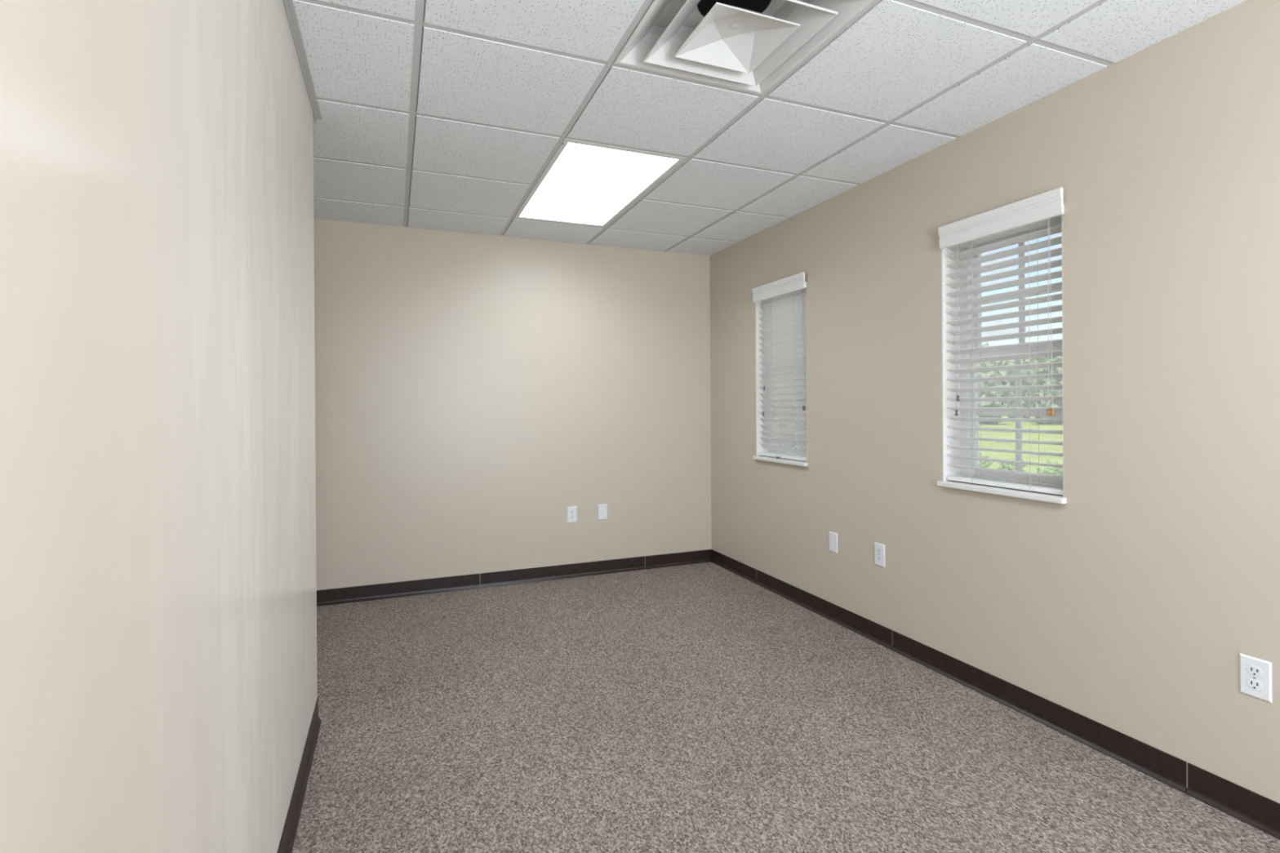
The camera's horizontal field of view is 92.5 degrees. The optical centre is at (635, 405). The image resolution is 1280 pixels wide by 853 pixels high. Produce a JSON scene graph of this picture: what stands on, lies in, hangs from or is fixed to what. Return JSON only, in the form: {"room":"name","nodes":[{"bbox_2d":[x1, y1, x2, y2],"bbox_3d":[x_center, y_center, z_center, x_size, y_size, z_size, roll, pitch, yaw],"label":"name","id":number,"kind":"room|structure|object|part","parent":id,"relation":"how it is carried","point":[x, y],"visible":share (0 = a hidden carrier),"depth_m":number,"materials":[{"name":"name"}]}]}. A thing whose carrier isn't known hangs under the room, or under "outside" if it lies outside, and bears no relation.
{"room":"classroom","nodes":[
{"label":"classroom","id":0,"kind":"room"},
{"bbox_2d":[0,0,317,852],"bbox_3d":[-0.370,0.035,0.000,0.130,2.372,5.045,0,0,-22],"label":"wall","id":1,"kind":"structure","parent":0,"point":[158,690],"depth_m":0.77,"materials":[{"name":"beige paint"}]},
{"bbox_2d":[276,697,321,852],"bbox_3d":[-0.295,1.173,0.028,0.014,0.094,5.043,0,0,-22],"label":"baseboard","id":2,"kind":"structure","parent":1,"relation":"attached to","point":[290,828],"depth_m":1.89,"materials":[{"name":"black rubber"}]},
{"bbox_2d":[283,0,321,122],"bbox_3d":[-0.322,-1.143,0.066,0.021,0.017,5.130,0,0,-22],"label":"trim","id":3,"kind":"structure","parent":1,"relation":"attached to","point":[289,6],"depth_m":2.00,"materials":[{"name":"grey metal"}]},
{"bbox_2d":[313,175,711,590],"bbox_3d":[-0.957,-0.097,4.244,3.590,2.870,0.170,0,0,-22],"label":"wall","id":4,"kind":"structure","parent":0,"point":[473,390],"depth_m":4.17,"materials":[{"name":"beige paint"}]},
{"bbox_2d":[316,549,711,606],"bbox_3d":[-0.917,1.171,4.160,3.247,0.094,0.014,0,0,-22],"label":"baseboard","id":5,"kind":"structure","parent":4,"relation":"attached to","point":[433,585],"depth_m":4.17,"materials":[{"name":"black rubber"}]},
{"bbox_2d":[567,506,577,523],"bbox_3d":[-0.448,0.771,4.350,0.072,0.114,0.006,0,0,-22],"label":"wall outlet","id":6,"kind":"object","parent":4,"relation":"attached to","point":[571,511],"visible":1,"depth_m":4.35,"materials":[{"name":"white plastic"}]},
{"bbox_2d":[598,503,607,519],"bbox_3d":[-0.234,0.766,4.435,0.070,0.112,0.005,0,0,-22],"label":"blank wall plate","id":7,"kind":"object","parent":4,"relation":"attached to","point":[602,508],"visible":1,"depth_m":4.43,"materials":[{"name":"white plastic"}]},
{"bbox_2d":[412,0,653,160],"bbox_3d":[0.278,-1.585,1.094,3.590,0.100,6.940,0,0,-22],"label":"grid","id":8,"kind":"structure","parent":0,"point":[424,0],"depth_m":2.76,"materials":[{"name":"grey metal"}]},
{"bbox_2d":[296,0,1113,251],"bbox_3d":[0.281,-1.179,1.095,3.250,0.038,6.600,0,0,-22],"label":"ceiling grid","id":9,"kind":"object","parent":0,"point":[419,23],"depth_m":2.26,"materials":[{"name":"grey metal"}]},
{"bbox_2d":[292,0,1246,255],"bbox_3d":[0.285,-1.166,1.103,3.235,0.016,6.588,0,0,-22],"label":"ceiling","id":10,"kind":"structure","parent":0,"point":[896,56],"depth_m":2.34,"materials":[{"name":"tile"}]},
{"bbox_2d":[514,138,686,227],"bbox_3d":[-0.253,-1.193,3.322,0.586,0.071,1.196,0,0,-22],"label":"ceiling light","id":11,"kind":"object","parent":10,"relation":"attached to","point":[588,184],"visible":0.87,"depth_m":3.19,"materials":[{"name":"white plastic"}]},
{"bbox_2d":[613,0,874,94],"bbox_3d":[0.307,-1.295,1.905,0.586,0.329,0.586,0,0,-22],"label":"ceiling vent","id":12,"kind":"object","parent":10,"relation":"in","point":[749,46],"visible":1,"depth_m":1.96,"materials":[{"name":"white metal"}]},
{"bbox_3d":[0.307,-1.261,1.905,0.420,0.005,0.420,0,0,-22],"label":"plate","id":13,"kind":"part","parent":12,"relation":"part of","materials":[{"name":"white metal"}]},
{"bbox_2d":[291,561,1279,852],"bbox_3d":[0.296,1.275,1.098,3.250,0.120,6.600,0,0,-22],"label":"floor","id":14,"kind":"structure","parent":0,"point":[697,708],"depth_m":2.20,"materials":[{"name":"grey carpet"}]},
{"bbox_2d":[709,0,1279,803],"bbox_3d":[1.878,-0.111,1.725,0.170,2.870,6.600,0,0,-22],"label":"wall","id":15,"kind":"structure","parent":0,"point":[1130,605],"depth_m":2.15,"materials":[{"name":"beige paint"}]},
{"bbox_2d":[752,279,808,466],"bbox_3d":[0.985,-0.199,3.938,0.191,1.119,0.572,0,0,-22],"label":"window","id":16,"kind":"structure","parent":15,"relation":"in","point":[759,448],"depth_m":4.17,"materials":[{"name":"white plastic"}]},
{"bbox_2d":[751,271,806,461],"bbox_3d":[0.941,-0.228,3.908,0.102,1.132,0.559,0,0,-22],"label":"window blind","id":17,"kind":"object","parent":16,"relation":"attached to","point":[783,300],"visible":0.86,"depth_m":3.92,"materials":[{"name":"white wood"}]},
{"bbox_3d":[0.911,-0.194,4.046,0.037,1.040,0.002,0,0,-22],"label":"ladder cord","id":18,"kind":"part","parent":17,"relation":"part of","materials":[{"name":"white fabric"}]},
{"bbox_3d":[0.961,0.324,3.928,0.050,0.018,0.535,0,0,-22],"label":"rail","id":19,"kind":"part","parent":17,"relation":"part of","materials":[{"name":"white wood"}]},
{"bbox_3d":[1.005,-0.194,3.808,0.037,1.040,0.002,0,0,-22],"label":"ladder cord","id":20,"kind":"part","parent":17,"relation":"part of","materials":[{"name":"white fabric"}]},
{"bbox_3d":[1.012,-0.359,3.681,0.002,0.720,0.008,0,0,7],"label":"cord","id":21,"kind":"part","parent":17,"relation":"part of","materials":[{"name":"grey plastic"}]},
{"bbox_3d":[0.966,0.349,3.930,0.141,0.022,0.572,0,0,-22],"label":"sill","id":22,"kind":"part","parent":16,"relation":"part of","materials":[{"name":"white paint"}]},
{"bbox_3d":[1.040,0.034,3.959,0.023,0.547,0.458,0,0,-22],"label":"sash","id":23,"kind":"part","parent":16,"relation":"part of","materials":[{"name":"white plastic"}]},
{"bbox_3d":[1.040,0.034,3.959,0.003,0.495,0.414,0,0,-22],"label":"pane","id":24,"kind":"part","parent":16,"relation":"part of","materials":[{"name":"clear glass"}]},
{"bbox_2d":[829,531,837,553],"bbox_3d":[1.111,0.765,3.441,0.005,0.112,0.070,0,0,-22],"label":"blank wall plate","id":25,"kind":"object","parent":15,"relation":"attached to","point":[833,535],"visible":1,"depth_m":3.44,"materials":[{"name":"white plastic"}]},
{"bbox_2d":[874,542,884,567],"bbox_3d":[1.240,0.756,3.113,0.006,0.114,0.072,0,0,-22],"label":"wall outlet","id":26,"kind":"object","parent":15,"relation":"attached to","point":[879,548],"visible":1,"depth_m":3.11,"materials":[{"name":"white plastic"}]},
{"bbox_2d":[876,555,881,561],"bbox_3d":[1.238,0.775,3.112,0.002,0.028,0.034,0,0,-22],"label":"receptacle","id":27,"kind":"object","parent":26,"relation":"attached to","point":[878,557],"depth_m":3.11,"materials":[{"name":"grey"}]},
{"bbox_2d":[876,547,881,554],"bbox_3d":[1.238,0.736,3.112,0.002,0.028,0.034,0,0,-22],"label":"receptacle","id":28,"kind":"object","parent":26,"relation":"attached to","point":[878,549],"depth_m":3.11,"materials":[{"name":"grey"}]},
{"bbox_2d":[711,549,1279,839],"bbox_3d":[1.800,1.157,1.693,0.014,0.094,6.600,0,0,-22],"label":"baseboard","id":29,"kind":"structure","parent":15,"relation":"attached to","point":[1260,812],"depth_m":2.28,"materials":[{"name":"brown rubber"}]},
{"bbox_2d":[937,214,1066,504],"bbox_3d":[1.542,-0.201,2.531,0.191,1.119,0.558,0,0,-22],"label":"window","id":30,"kind":"structure","parent":15,"relation":"in","point":[948,470],"depth_m":2.75,"materials":[{"name":"white plastic"}]},
{"bbox_2d":[937,187,1063,495],"bbox_3d":[1.497,-0.232,2.501,0.102,1.127,0.545,0,0,-22],"label":"window blind","id":31,"kind":"object","parent":30,"relation":"attached to","point":[1046,208],"visible":0.83,"depth_m":2.49,"materials":[{"name":"white plastic"}]},
{"bbox_3d":[1.406,-0.351,2.683,0.006,0.738,0.002,0,0,13],"label":"cord","id":32,"kind":"part","parent":31,"relation":"part of","materials":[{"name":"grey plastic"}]},
{"bbox_3d":[1.409,-0.382,2.676,0.005,0.675,0.002,0,0,-22],"label":"cord","id":33,"kind":"part","parent":31,"relation":"part of","materials":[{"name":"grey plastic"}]},
{"bbox_3d":[1.467,-0.195,2.639,0.052,1.040,0.002,0,0,-22],"label":"ladder cord","id":34,"kind":"part","parent":31,"relation":"part of","materials":[{"name":"white fabric"}]},
{"bbox_3d":[1.517,0.323,2.521,0.050,0.018,0.521,0,0,-22],"label":"rail","id":35,"kind":"part","parent":31,"relation":"part of","materials":[{"name":"white wood"}]},
{"bbox_3d":[1.561,-0.195,2.401,0.052,1.040,0.002,0,0,-22],"label":"ladder cord","id":36,"kind":"part","parent":31,"relation":"part of","materials":[{"name":"white fabric"}]},
{"bbox_3d":[1.555,-0.355,2.307,0.005,0.731,0.002,0,0,-22],"label":"cord","id":37,"kind":"part","parent":31,"relation":"part of","materials":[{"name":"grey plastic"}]},
{"bbox_3d":[1.558,-0.355,2.299,0.002,0.731,0.012,0,0,-5],"label":"cord","id":38,"kind":"part","parent":31,"relation":"part of","materials":[{"name":"white fabric"}]},
{"bbox_3d":[1.522,0.348,2.523,0.141,0.022,0.558,0,0,-22],"label":"sill","id":39,"kind":"part","parent":30,"relation":"part of","materials":[{"name":"white paint"}]},
{"bbox_3d":[1.596,0.033,2.552,0.023,0.547,0.444,0,0,-22],"label":"sash","id":40,"kind":"part","parent":30,"relation":"part of","materials":[{"name":"white plastic"}]},
{"bbox_3d":[1.614,-0.461,2.560,0.022,0.520,0.444,0,0,-22],"label":"sash","id":41,"kind":"part","parent":30,"relation":"part of","materials":[{"name":"white plastic"}]},
{"bbox_2d":[1239,653,1271,702],"bbox_3d":[1.776,0.779,1.757,0.006,0.114,0.072,0,0,-22],"label":"wall outlet","id":42,"kind":"object","parent":15,"relation":"attached to","point":[1255,673],"visible":1,"depth_m":1.75,"materials":[{"name":"white plastic"}]},
{"bbox_2d":[1246,665,1262,677],"bbox_3d":[1.774,0.759,1.756,0.002,0.028,0.034,0,0,-22],"label":"receptacle","id":43,"kind":"object","parent":42,"relation":"attached to","point":[1252,671],"depth_m":1.76,"materials":[{"name":"grey plastic"}]},
{"bbox_2d":[1246,678,1262,690],"bbox_3d":[1.774,0.798,1.756,0.002,0.028,0.034,0,0,-22],"label":"receptacle","id":44,"kind":"object","parent":42,"relation":"attached to","point":[1252,684],"depth_m":1.76,"materials":[{"name":"grey plastic"}]},
{"label":"outside","id":45,"kind":"structure","parent":0,"visible":0},
{"bbox_2d":[978,416,1062,472],"bbox_3d":[38.087,1.068,73.354,119.830,0.100,220.000,0,0,-22],"label":"lawn","id":46,"kind":"structure","parent":45,"point":[1006,435],"depth_m":20.48,"materials":[{"name":"green plant"}]},
{"bbox_2d":[978,342,1014,424],"bbox_3d":[22.370,-1.363,38.972,2.912,5.618,3.322,0,0,-6],"label":"tree","id":47,"kind":"object","parent":46,"relation":"on","point":[1004,362],"visible":0.4,"depth_m":37.69,"materials":[{"name":"green plant"}]},
{"bbox_2d":[1008,357,1041,417],"bbox_3d":[31.084,-1.834,49.120,3.613,6.546,3.224,0,0,-22],"label":"tree","id":48,"kind":"object","parent":46,"relation":"on","point":[1026,361],"visible":0.27,"depth_m":47.90,"materials":[{"name":"green plant"}]},
{"bbox_2d":[1030,355,1062,425],"bbox_3d":[26.317,-1.233,37.750,3.534,5.496,3.033,0,0,8],"label":"tree","id":49,"kind":"object","parent":46,"relation":"on","point":[1058,358],"visible":0.14,"depth_m":37.40,"materials":[{"name":"green plant"}]},
{"bbox_3d":[4.078,1.307,16.895,2.200,0.020,24.000,0,0,-22],"label":"gravel bed","id":50,"kind":"object","parent":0,"visible":0},
{"bbox_2d":[978,452,993,468],"bbox_3d":[6.130,1.093,11.016,0.552,0.547,0.533,0,0,11],"label":"shrub","id":51,"kind":"object","parent":50,"relation":"on","point":[984,464],"visible":0.2,"depth_m":10.84,"materials":[{"name":"green plant"}]},
{"bbox_2d":[995,457,1028,472],"bbox_3d":[6.874,1.146,11.164,0.488,0.429,0.483,0,0,-3],"label":"shrub","id":52,"kind":"object","parent":50,"relation":"on","point":[1005,466],"visible":0.37,"depth_m":11.07,"materials":[{"name":"green plant"}]},
{"bbox_2d":[1035,457,1062,475],"bbox_3d":[6.888,1.115,10.090,0.514,0.527,0.536,0,0,-22],"label":"shrub","id":53,"kind":"object","parent":50,"relation":"on","point":[1042,469],"visible":0.22,"depth_m":9.98,"materials":[{"name":"green plant"}]}
]}

